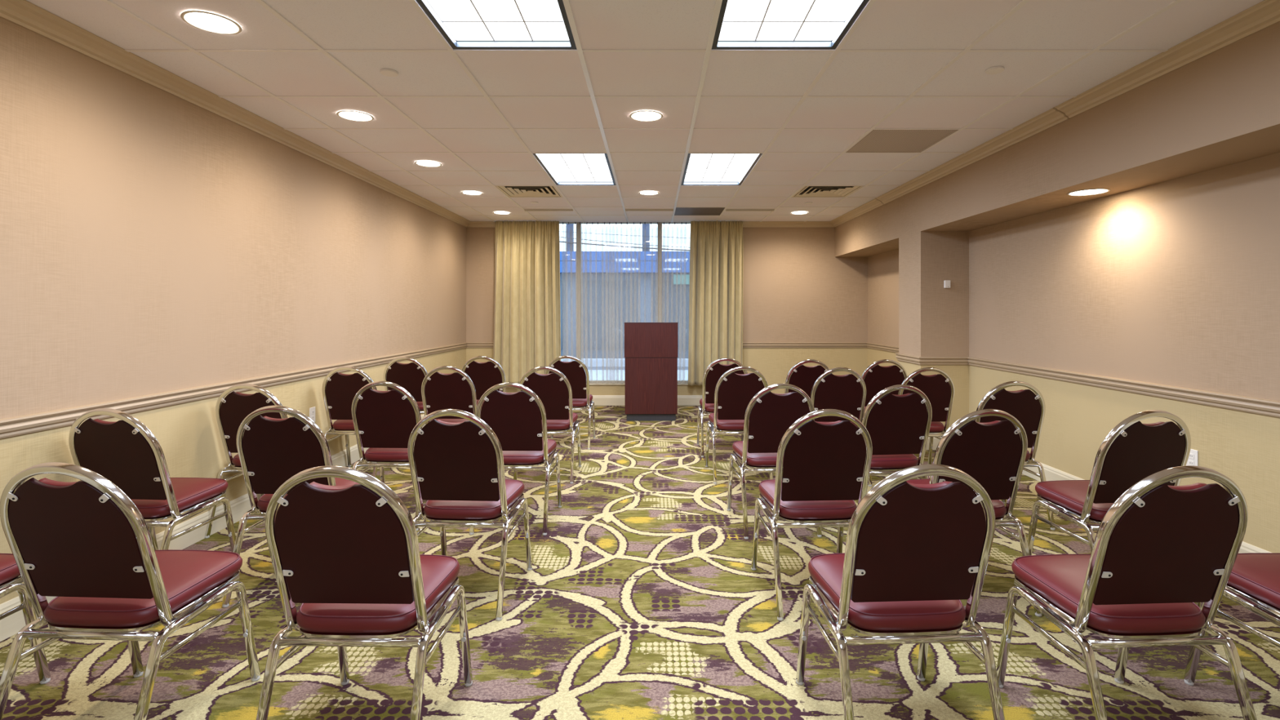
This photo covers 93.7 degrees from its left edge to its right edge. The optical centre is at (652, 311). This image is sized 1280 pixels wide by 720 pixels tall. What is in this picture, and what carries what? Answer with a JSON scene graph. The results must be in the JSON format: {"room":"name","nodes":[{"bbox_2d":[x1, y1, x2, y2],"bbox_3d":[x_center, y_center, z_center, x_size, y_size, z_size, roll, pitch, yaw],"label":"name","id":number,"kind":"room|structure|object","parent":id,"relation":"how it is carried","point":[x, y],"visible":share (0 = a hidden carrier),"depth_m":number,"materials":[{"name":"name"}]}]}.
{"room":"conference room","nodes":[
{"label":"conference room","id":0,"kind":"room"},
{"bbox_2d":[0,17,466,604],"bbox_3d":[-2.650,0.003,2.805,0.120,2.602,11.050,0,0,0],"label":"wall","id":1,"kind":"structure","parent":0,"point":[153,241],"depth_m":3.26,"materials":[{"name":"paint"}]},
{"bbox_2d":[0,413,425,641],"bbox_3d":[-2.582,1.232,2.865,0.016,0.141,10.930,0,0,0],"label":"baseboard","id":2,"kind":"structure","parent":1,"relation":"attached to","point":[11,624],"depth_m":3.37,"materials":[{"name":"paint"}]},
{"bbox_2d":[0,342,493,439],"bbox_3d":[-2.380,0.466,2.865,0.420,0.076,10.930,0,0,0],"label":"trim","id":3,"kind":"structure","parent":1,"relation":"attached to","point":[28,424],"depth_m":3.26,"materials":[{"name":"paint"}]},
{"bbox_2d":[0,0,495,226],"bbox_3d":[-2.380,-1.204,2.865,0.420,0.069,10.930,0,0,0],"label":"trim","id":4,"kind":"structure","parent":1,"relation":"attached to","point":[23,13],"depth_m":3.22,"materials":[{"name":"paint"}]},
{"bbox_2d":[309,406,315,422],"bbox_3d":[-2.586,0.786,4.560,0.008,0.116,0.072,0,0,0],"label":"wall outlet","id":5,"kind":"object","parent":1,"relation":"attached to","point":[312,411],"visible":0.87,"depth_m":4.55,"materials":[{"name":"white plastic"}]},
{"bbox_2d":[0,405,1279,719],"bbox_3d":[0.194,1.304,2.865,5.686,0.001,11.050,0,0,0],"label":"floor","id":6,"kind":"structure","parent":0,"point":[642,597],"depth_m":2.33,"materials":[{"name":"carpet"}]},
{"bbox_2d":[0,553,50,684],"bbox_3d":[-2.355,0.860,1.863,0.463,0.887,0.521,0,0,0],"label":"chair","id":7,"kind":"object","parent":6,"relation":"on","point":[11,579],"visible":0.7,"depth_m":2.04,"materials":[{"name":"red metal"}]},
{"bbox_2d":[0,462,260,719],"bbox_3d":[-1.637,0.860,1.889,0.463,0.887,0.521,0,0,3],"label":"chair","id":8,"kind":"object","parent":6,"relation":"on","point":[85,544],"visible":1,"depth_m":1.74,"materials":[{"name":"black fabric"}]},
{"bbox_2d":[38,477,76,486],"bbox_3d":[-1.645,0.648,1.733,0.335,0.360,0.133,0,0,3],"label":"cushion","id":9,"kind":"object","parent":8,"relation":"on","point":[44,482],"depth_m":1.68,"materials":[{"name":"red leather"}]},
{"bbox_2d":[68,408,235,551],"bbox_3d":[-2.345,0.860,2.817,0.463,0.887,0.521,0,0,4],"label":"chair","id":10,"kind":"object","parent":6,"relation":"on","point":[125,452],"visible":0.71,"depth_m":2.65,"materials":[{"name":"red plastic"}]},
{"bbox_2d":[93,418,116,423],"bbox_3d":[-2.356,0.648,2.660,0.335,0.360,0.133,0,0,4],"label":"cushion","id":11,"kind":"object","parent":10,"relation":"on","point":[95,421],"depth_m":2.60,"materials":[{"name":"red leather"}]},
{"bbox_2d":[204,383,287,538],"bbox_3d":[-2.346,0.860,3.697,0.463,0.887,0.521,0,0,2],"label":"chair","id":12,"kind":"object","parent":6,"relation":"on","point":[232,408],"visible":0.38,"depth_m":3.50,"materials":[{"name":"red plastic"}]},
{"bbox_2d":[236,391,253,395],"bbox_3d":[-2.352,0.648,3.540,0.335,0.360,0.133,0,0,2],"label":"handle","id":13,"kind":"object","parent":12,"relation":"on","point":[237,393],"depth_m":3.48,"materials":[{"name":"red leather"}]},
{"bbox_2d":[222,405,357,608],"bbox_3d":[-1.663,0.860,2.890,0.463,0.887,0.521,0,0,2],"label":"chair","id":14,"kind":"object","parent":6,"relation":"on","point":[271,451],"visible":0.44,"depth_m":2.71,"materials":[{"name":"red fabric"}]},
{"bbox_2d":[263,416,288,420],"bbox_3d":[-1.669,0.648,2.733,0.335,0.360,0.133,0,0,2],"label":"cushion","id":15,"kind":"object","parent":14,"relation":"on","point":[265,418],"depth_m":2.68,"materials":[{"name":"red leather"}]},
{"bbox_2d":[321,366,377,478],"bbox_3d":[-2.333,0.860,4.799,0.463,0.887,0.521,0,0,0],"label":"chair","id":16,"kind":"object","parent":6,"relation":"on","point":[340,390],"visible":0.55,"depth_m":4.62,"materials":[{"name":"red fabric"}]},
{"bbox_2d":[255,465,472,719],"bbox_3d":[-0.866,0.860,1.853,0.463,0.887,0.521,0,0,1],"label":"chair","id":17,"kind":"object","parent":6,"relation":"on","point":[351,557],"visible":1,"depth_m":1.70,"materials":[{"name":"red fabric"}]},
{"bbox_2d":[309,481,359,489],"bbox_3d":[-0.869,0.648,1.696,0.335,0.360,0.133,0,0,1],"label":"cushion","id":18,"kind":"object","parent":17,"relation":"on","point":[313,486],"depth_m":1.64,"materials":[{"name":"red leather"}]},
{"bbox_2d":[351,381,422,530],"bbox_3d":[-1.617,0.860,3.829,0.463,0.887,0.521,0,0,2],"label":"chair","id":19,"kind":"object","parent":6,"relation":"on","point":[384,421],"visible":0.59,"depth_m":3.66,"materials":[{"name":"red fabric"}]},
{"bbox_2d":[373,389,391,392],"bbox_3d":[-1.622,0.648,3.672,0.335,0.360,0.133,0,0,2],"label":"handle","id":20,"kind":"object","parent":19,"relation":"on","point":[374,390],"depth_m":3.61,"materials":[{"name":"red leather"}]},
{"bbox_2d":[383,356,431,422],"bbox_3d":[-2.285,0.860,5.740,0.463,0.887,0.521,0,0,0],"label":"chair","id":21,"kind":"object","parent":6,"relation":"on","point":[411,376],"visible":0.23,"depth_m":5.54,"materials":[{"name":"red fabric"}]},
{"bbox_2d":[421,365,476,424],"bbox_3d":[-1.587,0.860,4.840,0.463,0.887,0.521,0,0,0],"label":"chair","id":22,"kind":"object","parent":6,"relation":"on","point":[441,391],"visible":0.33,"depth_m":4.65,"materials":[{"name":"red fabric"}]},
{"bbox_2d":[407,408,532,621],"bbox_3d":[-0.852,0.860,2.796,0.463,0.887,0.521,0,0,3],"label":"chair","id":23,"kind":"object","parent":6,"relation":"on","point":[454,466],"visible":0.95,"depth_m":2.64,"materials":[{"name":"red fabric"}]},
{"bbox_2d":[437,419,464,424],"bbox_3d":[-0.861,0.648,2.639,0.335,0.360,0.133,0,0,3],"label":"cushion","id":24,"kind":"object","parent":23,"relation":"on","point":[439,422],"depth_m":2.58,"materials":[{"name":"red leather"}]},
{"bbox_2d":[462,355,506,409],"bbox_3d":[-1.608,0.860,5.862,0.463,0.887,0.521,0,0,0],"label":"chair","id":25,"kind":"object","parent":6,"relation":"on","point":[484,375],"visible":0.27,"depth_m":5.66,"materials":[{"name":"red fabric"}]},
{"bbox_2d":[469,382,561,535],"bbox_3d":[-0.841,0.860,3.755,0.463,0.887,0.521,0,0,1],"label":"chair","id":26,"kind":"object","parent":6,"relation":"on","point":[515,418],"visible":0.71,"depth_m":3.58,"materials":[{"name":"red fabric"}]},
{"bbox_2d":[513,366,581,484],"bbox_3d":[-0.830,0.860,4.799,0.463,0.887,0.521,0,0,0],"label":"chair","id":27,"kind":"object","parent":6,"relation":"on","point":[552,389],"visible":0.67,"depth_m":4.62,"materials":[{"name":"red fabric"}]},
{"bbox_2d":[545,355,595,449],"bbox_3d":[-0.818,0.860,5.925,0.463,0.887,0.521,0,0,0],"label":"chair","id":28,"kind":"object","parent":6,"relation":"on","point":[574,371],"visible":0.64,"depth_m":5.75,"materials":[{"name":"red fabric"}]},
{"bbox_2d":[624,322,678,421],"bbox_3d":[-0.018,0.716,7.359,0.640,1.175,0.485,0,0,0],"label":"lectern","id":29,"kind":"object","parent":6,"relation":"on","point":[651,348],"visible":1,"depth_m":7.13,"materials":[{"name":"brown wood"}]},
{"bbox_2d":[696,357,748,457],"bbox_3d":[0.662,0.860,5.623,0.463,0.887,0.521,0,0,0],"label":"chair","id":30,"kind":"object","parent":6,"relation":"on","point":[716,371],"visible":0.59,"depth_m":5.44,"materials":[{"name":"silver metal"}]},
{"bbox_2d":[705,366,773,484],"bbox_3d":[0.680,0.860,4.798,0.463,0.887,0.521,0,0,-2],"label":"chair","id":31,"kind":"object","parent":6,"relation":"on","point":[735,392],"visible":0.59,"depth_m":4.62,"materials":[{"name":"red fabric"}]},
{"bbox_2d":[726,383,822,539],"bbox_3d":[0.735,0.860,3.706,0.463,0.887,0.521,0,0,-4],"label":"chair","id":32,"kind":"object","parent":6,"relation":"on","point":[772,414],"visible":0.59,"depth_m":3.52,"materials":[{"name":"red fabric"}]},
{"bbox_2d":[773,392,791,395],"bbox_3d":[0.746,0.648,3.549,0.335,0.360,0.133,0,0,-4],"label":"cushion","id":33,"kind":"object","parent":32,"relation":"on","point":[788,393],"depth_m":3.49,"materials":[{"name":"red leather"}]},
{"bbox_2d":[784,359,829,408],"bbox_3d":[1.378,0.860,5.456,0.463,0.887,0.521,0,0,0],"label":"chair","id":34,"kind":"object","parent":6,"relation":"on","point":[804,377],"visible":0.26,"depth_m":5.25,"materials":[{"name":"red fabric"}]},
{"bbox_2d":[751,408,872,621],"bbox_3d":[0.742,0.860,2.796,0.463,0.887,0.521,0,0,-3],"label":"chair","id":35,"kind":"object","parent":6,"relation":"on","point":[825,468],"visible":0.88,"depth_m":2.64,"materials":[{"name":"red fabric"}]},
{"bbox_2d":[815,420,842,424],"bbox_3d":[0.750,0.648,2.639,0.335,0.360,0.133,0,0,-3],"label":"cushion","id":36,"kind":"object","parent":35,"relation":"on","point":[840,422],"depth_m":2.58,"materials":[{"name":"red leather"}]},
{"bbox_2d":[810,367,871,486],"bbox_3d":[1.401,0.860,4.718,0.463,0.887,0.521,0,0,-2],"label":"chair","id":37,"kind":"object","parent":6,"relation":"on","point":[845,393],"visible":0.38,"depth_m":4.53,"materials":[{"name":"red fabric"}]},
{"bbox_2d":[859,359,907,411],"bbox_3d":[2.035,0.860,5.456,0.463,0.887,0.521,0,0,0],"label":"chair","id":38,"kind":"object","parent":6,"relation":"on","point":[877,378],"visible":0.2,"depth_m":5.25,"materials":[{"name":"red fabric"}]},
{"bbox_2d":[861,384,932,479],"bbox_3d":[1.400,0.860,3.658,0.463,0.887,0.521,0,0,-6],"label":"chair","id":39,"kind":"object","parent":6,"relation":"on","point":[898,426],"visible":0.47,"depth_m":3.49,"materials":[{"name":"red fabric"}]},
{"bbox_2d":[893,393,910,396],"bbox_3d":[1.416,0.648,3.502,0.335,0.360,0.133,0,0,-6],"label":"cushion","id":40,"kind":"object","parent":39,"relation":"on","point":[907,394],"depth_m":3.44,"materials":[{"name":"red leather"}]},
{"bbox_2d":[795,464,1004,719],"bbox_3d":[0.747,0.860,1.868,0.463,0.887,0.521,0,0,-3],"label":"chair","id":41,"kind":"object","parent":6,"relation":"on","point":[912,554],"visible":1,"depth_m":1.71,"materials":[{"name":"red fabric"}]},
{"bbox_2d":[907,480,952,488],"bbox_3d":[0.755,0.648,1.711,0.335,0.360,0.133,0,0,-3],"label":"cushion","id":42,"kind":"object","parent":41,"relation":"on","point":[944,484],"depth_m":1.65,"materials":[{"name":"red leather"}]},
{"bbox_2d":[897,367,954,464],"bbox_3d":[2.072,0.860,4.718,0.463,0.887,0.521,0,0,0],"label":"chair","id":43,"kind":"object","parent":6,"relation":"on","point":[939,389],"visible":0.44,"depth_m":4.53,"materials":[{"name":"red fabric"}]},
{"bbox_2d":[906,408,1042,617],"bbox_3d":[1.415,0.860,2.795,0.463,0.887,0.521,0,0,-6],"label":"chair","id":44,"kind":"object","parent":6,"relation":"on","point":[993,453],"visible":0.48,"depth_m":2.61,"materials":[{"name":"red fabric"}]},
{"bbox_2d":[977,420,1000,424],"bbox_3d":[1.431,0.648,2.639,0.335,0.360,0.133,0,0,-6],"label":"cushion","id":45,"kind":"object","parent":44,"relation":"on","point":[997,422],"depth_m":2.58,"materials":[{"name":"red leather"}]},
{"bbox_2d":[974,381,1055,530],"bbox_3d":[2.174,0.860,3.829,0.463,0.887,0.521,0,0,-1],"label":"chair","id":46,"kind":"object","parent":6,"relation":"on","point":[1029,409],"visible":0.34,"depth_m":3.63,"materials":[{"name":"red fabric"}]},
{"bbox_2d":[1006,389,1023,392],"bbox_3d":[2.176,0.648,3.672,0.335,0.360,0.133,0,0,-1],"label":"cushion","id":47,"kind":"object","parent":46,"relation":"on","point":[1022,390],"depth_m":3.61,"materials":[{"name":"red leather"}]},
{"bbox_2d":[1026,409,1199,606],"bbox_3d":[2.104,0.860,2.770,0.463,0.887,0.521,0,0,-5],"label":"chair","id":48,"kind":"object","parent":6,"relation":"on","point":[1133,451],"visible":0.65,"depth_m":2.60,"materials":[{"name":"red fabric"}]},
{"bbox_2d":[1142,421,1164,426],"bbox_3d":[2.118,0.648,2.614,0.335,0.360,0.133,0,0,-5],"label":"cushion","id":49,"kind":"object","parent":48,"relation":"on","point":[1158,424],"depth_m":2.56,"materials":[{"name":"red leather"}]},
{"bbox_2d":[996,465,1257,719],"bbox_3d":[1.437,0.860,1.853,0.463,0.887,0.521,0,0,-3],"label":"chair","id":50,"kind":"object","parent":6,"relation":"on","point":[1160,549],"visible":0.99,"depth_m":1.70,"materials":[{"name":"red fabric"}]},
{"bbox_2d":[1168,482,1207,489],"bbox_3d":[1.446,0.648,1.696,0.335,0.360,0.133,0,0,-3],"label":"cushion","id":51,"kind":"object","parent":50,"relation":"on","point":[1198,486],"depth_m":1.64,"materials":[{"name":"red leather"}]},
{"bbox_2d":[1183,552,1279,685],"bbox_3d":[2.107,0.860,1.862,0.463,0.887,0.521,0,0,-2],"label":"chair","id":52,"kind":"object","parent":6,"relation":"on","point":[1253,583],"visible":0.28,"depth_m":1.94,"materials":[{"name":"red leather"}]},
{"bbox_2d":[26,0,1264,222],"bbox_3d":[-0.080,-1.336,2.885,5.260,0.204,11.210,0,0,0],"label":"ceiling","id":53,"kind":"structure","parent":0,"point":[482,115],"depth_m":3.29,"materials":[{"name":"tile"}]},
{"bbox_2d":[180,10,241,34],"bbox_3d":[-1.886,-1.234,2.567,0.212,0.007,0.212,0,0,0],"label":"recessed light","id":54,"kind":"object","parent":53,"relation":"in","point":[211,22],"visible":1,"depth_m":2.56,"materials":[{"name":"white plastic"}]},
{"bbox_2d":[336,110,373,121],"bbox_3d":[-1.878,-1.234,3.790,0.212,0.007,0.212,0,0,0],"label":"recessed light","id":55,"kind":"object","parent":53,"relation":"in","point":[352,115],"visible":1,"depth_m":3.78,"materials":[{"name":"white plastic"}]},
{"bbox_2d":[380,68,398,76],"bbox_3d":[-1.362,-1.234,3.100,0.086,0.011,0.086,0,0,0],"label":"sprinkler cover","id":56,"kind":"object","parent":53,"relation":"attached to","point":[386,72],"visible":1,"depth_m":3.09,"materials":[{"name":"beige metal"}]},
{"bbox_2d":[414,160,441,167],"bbox_3d":[-1.875,-1.234,5.013,0.212,0.007,0.212,0,0,0],"label":"recessed light","id":57,"kind":"object","parent":53,"relation":"in","point":[424,163],"visible":1,"depth_m":5.00,"materials":[{"name":"white plastic"}]},
{"bbox_2d":[461,191,482,195],"bbox_3d":[-1.882,-1.234,6.250,0.212,0.007,0.212,0,0,0],"label":"recessed light","id":58,"kind":"object","parent":53,"relation":"in","point":[469,193],"visible":1,"depth_m":6.24,"materials":[{"name":"white glass"}]},
{"bbox_2d":[416,0,576,48],"bbox_3d":[-0.650,-1.268,2.234,0.586,0.060,1.195,0,0,0],"label":"ceiling light","id":59,"kind":"object","parent":53,"relation":"attached to","point":[464,24],"visible":0.92,"depth_m":2.63,"materials":[{"name":"white plastic"}]},
{"bbox_2d":[493,211,510,214],"bbox_3d":[-1.888,-1.234,7.510,0.212,0.007,0.212,0,0,0],"label":"recessed light","id":60,"kind":"object","parent":53,"relation":"in","point":[495,212],"visible":1,"depth_m":7.48,"materials":[{"name":"white glass"}]},
{"bbox_2d":[493,220,560,384],"bbox_3d":[-1.721,-0.115,8.184,0.935,2.238,0.130,0,0,0],"label":"curtain","id":61,"kind":"object","parent":53,"relation":"hanging from","point":[527,314],"visible":0.91,"depth_m":8.16,"materials":[{"name":"beige fabric"}]},
{"bbox_2d":[495,186,562,196],"bbox_3d":[-1.259,-1.280,6.197,0.586,0.085,0.586,0,0,0],"label":"ceiling vent","id":62,"kind":"object","parent":53,"relation":"in","point":[510,191],"visible":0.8,"depth_m":6.28,"materials":[{"name":"metal"}]},
{"bbox_2d":[524,208,573,211],"bbox_3d":[-1.259,-1.229,7.256,0.586,0.022,0.060,0,0,0],"label":"ceiling vent","id":63,"kind":"object","parent":53,"relation":"in","point":[526,210],"visible":1,"depth_m":7.26,"materials":[{"name":"white plastic"}]},
{"bbox_2d":[533,153,616,185],"bbox_3d":[-0.650,-1.268,5.282,0.586,0.060,1.195,0,0,0],"label":"ceiling light","id":64,"kind":"object","parent":53,"relation":"attached to","point":[564,169],"visible":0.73,"depth_m":5.31,"materials":[{"name":"white plastic"}]},
{"bbox_2d":[562,222,686,224],"bbox_3d":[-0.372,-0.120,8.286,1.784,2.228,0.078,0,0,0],"label":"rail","id":65,"kind":"object","parent":53,"relation":"hanging from","point":[562,222],"visible":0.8,"depth_m":8.26,"materials":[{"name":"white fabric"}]},
{"bbox_2d":[629,110,662,121],"bbox_3d":[-0.040,-1.234,3.790,0.212,0.007,0.212,0,0,0],"label":"recessed light","id":66,"kind":"object","parent":53,"relation":"in","point":[642,115],"visible":1,"depth_m":3.78,"materials":[{"name":"white plastic"}]},
{"bbox_2d":[639,191,658,195],"bbox_3d":[-0.038,-1.234,6.250,0.212,0.007,0.212,0,0,0],"label":"recessed light","id":67,"kind":"object","parent":53,"relation":"in","point":[644,193],"visible":1,"depth_m":6.24,"materials":[{"name":"white glass"}]},
{"bbox_2d":[625,208,673,211],"bbox_3d":[-0.040,-1.229,7.256,0.586,0.022,0.060,0,0,0],"label":"ceiling vent","id":68,"kind":"object","parent":53,"relation":"in","point":[626,210],"visible":1,"depth_m":7.26,"materials":[{"name":"white plastic"}]},
{"bbox_2d":[674,207,724,215],"bbox_3d":[0.569,-1.240,7.416,0.586,0.008,0.586,0,0,0],"label":"ceiling vent","id":69,"kind":"object","parent":53,"relation":"in","point":[679,211],"visible":1,"depth_m":7.39,"materials":[{"name":"grey metal"}]},
{"bbox_2d":[688,220,742,385],"bbox_3d":[0.860,-0.115,8.182,0.753,2.238,0.135,0,0,0],"label":"curtain","id":70,"kind":"object","parent":53,"relation":"hanging from","point":[716,247],"visible":0.87,"depth_m":8.17,"materials":[{"name":"beige fabric"}]},
{"bbox_2d":[680,153,762,185],"bbox_3d":[0.569,-1.268,5.282,0.586,0.060,1.195,0,0,0],"label":"ceiling light","id":71,"kind":"object","parent":53,"relation":"attached to","point":[700,169],"visible":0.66,"depth_m":5.31,"materials":[{"name":"white plastic"}]},
{"bbox_2d":[725,208,774,211],"bbox_3d":[1.179,-1.229,7.256,0.586,0.022,0.060,0,0,0],"label":"ceiling vent","id":72,"kind":"object","parent":53,"relation":"in","point":[726,210],"visible":1,"depth_m":7.26,"materials":[{"name":"white plastic"}]},
{"bbox_2d":[711,0,869,48],"bbox_3d":[0.569,-1.268,2.234,0.586,0.060,1.195,0,0,0],"label":"ceiling light","id":73,"kind":"object","parent":53,"relation":"attached to","point":[741,24],"visible":0.94,"depth_m":2.62,"materials":[{"name":"white plastic"}]},
{"bbox_2d":[791,211,808,214],"bbox_3d":[1.840,-1.234,7.510,0.212,0.007,0.212,0,0,0],"label":"recessed light","id":74,"kind":"object","parent":53,"relation":"in","point":[795,212],"visible":1,"depth_m":7.48,"materials":[{"name":"white glass"}]},
{"bbox_2d":[792,186,862,196],"bbox_3d":[1.789,-1.280,6.197,0.586,0.085,0.586,0,0,0],"label":"ceiling vent","id":75,"kind":"object","parent":53,"relation":"in","point":[806,191],"visible":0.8,"depth_m":6.28,"materials":[{"name":"metal"}]},
{"bbox_2d":[845,129,958,152],"bbox_3d":[1.789,-1.240,4.368,0.586,0.008,0.586,0,0,0],"label":"ceiling vent","id":76,"kind":"object","parent":53,"relation":"in","point":[877,140],"visible":1,"depth_m":4.35,"materials":[{"name":"metal"}]},
{"bbox_2d":[985,66,1004,74],"bbox_3d":[1.752,-1.234,3.070,0.086,0.011,0.086,0,0,0],"label":"sprinkler cover","id":77,"kind":"object","parent":53,"relation":"attached to","point":[997,69],"visible":1,"depth_m":3.06,"materials":[{"name":"beige metal"}]},
{"bbox_2d":[466,226,867,395],"bbox_3d":[0.198,0.003,8.410,5.815,2.602,0.160,0,0,0],"label":"wall","id":78,"kind":"structure","parent":0,"point":[796,289],"depth_m":8.33,"materials":[{"name":"paint"}]},
{"bbox_2d":[559,222,696,385],"bbox_3d":[-0.465,-0.139,8.390,3.410,2.318,0.160,0,0,0],"label":"window","id":79,"kind":"structure","parent":78,"relation":"in","point":[660,224],"depth_m":8.37,"materials":[{"name":"metal"}]},
{"bbox_2d":[591,395,702,405],"bbox_3d":[0.198,1.232,8.322,5.543,0.141,0.016,0,0,0],"label":"baseboard","id":80,"kind":"structure","parent":78,"relation":"attached to","point":[599,400],"depth_m":8.31,"materials":[{"name":"paint"}]},
{"bbox_2d":[835,22,1279,552],"bbox_3d":[2.817,0.003,2.865,0.575,2.602,10.930,0,0,0],"label":"wall","id":81,"kind":"structure","parent":0,"point":[1169,275],"depth_m":3.69,"materials":[{"name":"paint"}]},
{"bbox_2d":[943,280,950,288],"bbox_3d":[2.774,-0.258,5.648,0.054,0.072,0.025,0,0,0],"label":"wall sensor","id":82,"kind":"object","parent":81,"relation":"attached to","point":[946,282],"visible":1,"depth_m":5.64,"materials":[{"name":"white plastic"}]},
{"bbox_2d":[742,0,1279,226],"bbox_3d":[1.885,-1.204,2.865,1.290,0.069,10.930,0,0,0],"label":"trim","id":83,"kind":"structure","parent":81,"relation":"attached to","point":[1266,13],"depth_m":3.30,"materials":[{"name":"paint"}]},
{"bbox_2d":[742,342,1279,417],"bbox_3d":[2.112,0.466,2.865,1.745,0.076,10.930,0,0,0],"label":"trim","id":84,"kind":"structure","parent":81,"relation":"attached to","point":[1242,403],"depth_m":4.15,"materials":[{"name":"paint"}]},
{"bbox_2d":[1053,106,1070,119],"bbox_3d":[2.482,-1.204,3.640,0.097,0.071,0.012,0,0,0],"label":"trim","id":85,"kind":"structure","parent":81,"relation":"attached to","point":[1054,108],"depth_m":3.64,"materials":[{"name":"paint"}]},
{"bbox_2d":[1066,188,1110,195],"bbox_3d":[2.757,-0.754,3.796,0.224,0.007,0.224,0,0,0],"label":"recessed light","id":86,"kind":"object","parent":81,"relation":"in","point":[1091,191],"visible":1,"depth_m":3.78,"materials":[{"name":"white glass"}]},
{"bbox_2d":[925,436,1271,553],"bbox_3d":[2.749,1.232,2.857,0.471,0.141,10.914,0,0,0],"label":"baseboard","id":87,"kind":"structure","parent":81,"relation":"attached to","point":[1051,473],"depth_m":4.42,"materials":[{"name":"paint"}]},
{"bbox_2d":[1186,448,1198,466],"bbox_3d":[2.981,0.819,3.316,0.008,0.116,0.072,0,0,0],"label":"wall outlet","id":88,"kind":"object","parent":81,"relation":"attached to","point":[1193,460],"visible":0.62,"depth_m":3.30,"materials":[{"name":"white plastic"}]},
{"bbox_2d":[1188,453,1194,459],"bbox_3d":[2.978,0.799,3.316,0.002,0.028,0.032,0,0,0],"label":"socket","id":89,"kind":"object","parent":88,"relation":"attached to","point":[1191,456],"depth_m":3.31,"materials":[{"name":"white plastic"}]},
{"bbox_2d":[1188,460,1194,465],"bbox_3d":[2.978,0.839,3.316,0.002,0.028,0.032,0,0,0],"label":"socket","id":90,"kind":"object","parent":88,"relation":"attached to","point":[1190,462],"depth_m":3.31,"materials":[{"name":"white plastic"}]},
{"label":"outside","id":91,"kind":"structure","parent":0,"visible":0},
{"bbox_2d":[582,367,688,369],"bbox_3d":[0.000,1.344,34.315,80.000,0.040,51.370,0,0,0],"label":"ground","id":92,"kind":"structure","parent":91,"point":[588,368],"depth_m":13.93,"materials":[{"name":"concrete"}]},
{"bbox_2d":[565,223,573,251],"bbox_3d":[-3.311,-3.176,24.000,0.340,9.000,0.340,0,0,0],"label":"utility pole","id":93,"kind":"object","parent":92,"relation":"on","point":[570,228],"visible":0.17,"depth_m":23.87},
{"bbox_2d":[559,240,689,251],"bbox_3d":[-0.464,-2.582,23.790,7.493,0.523,0.043,0,0,0],"label":"overhead wire","id":94,"kind":"object","parent":93,"relation":"attached to","point":[559,241],"visible":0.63,"depth_m":23.77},
{"bbox_2d":[559,236,689,248],"bbox_3d":[-0.464,-2.742,23.810,7.498,0.576,0.021,0,0,0],"label":"overhead wire","id":95,"kind":"object","parent":93,"relation":"attached to","point":[559,237],"visible":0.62,"depth_m":23.80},
{"bbox_2d":[559,231,690,238],"bbox_3d":[-0.464,-3.039,23.820,7.500,0.371,0.014,0,0,0],"label":"overhead wire","id":96,"kind":"object","parent":93,"relation":"attached to","point":[559,231],"visible":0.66,"depth_m":23.81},
{"bbox_2d":[560,358,688,367],"bbox_3d":[-1.000,1.229,14.400,26.000,0.190,0.200,0,0,0],"label":"curb","id":97,"kind":"object","parent":92,"relation":"on","point":[588,362],"visible":0.08,"depth_m":14.30,"materials":[{"name":"concrete"}]},
{"bbox_2d":[560,251,689,358],"bbox_3d":[-1.000,-0.091,17.950,22.000,2.830,6.100,0,0,0],"label":"building","id":98,"kind":"structure","parent":92,"relation":"on","point":[618,288],"depth_m":15.26,"materials":[{"name":"blue metal"}]},
{"bbox_2d":[642,223,649,251],"bbox_3d":[-0.268,-3.176,24.000,0.340,9.000,0.340,0,0,0],"label":"utility pole","id":99,"kind":"object","parent":92,"relation":"on","point":[646,228],"visible":0.2,"depth_m":23.87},
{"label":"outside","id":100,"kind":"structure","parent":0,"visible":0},
{"bbox_2d":[584,369,688,380],"bbox_3d":[-1.000,1.314,11.800,26.000,0.020,3.200,0,0,0],"label":"sidewalk","id":101,"kind":"structure","parent":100,"point":[594,375],"depth_m":12.31,"materials":[{"name":"concrete"}]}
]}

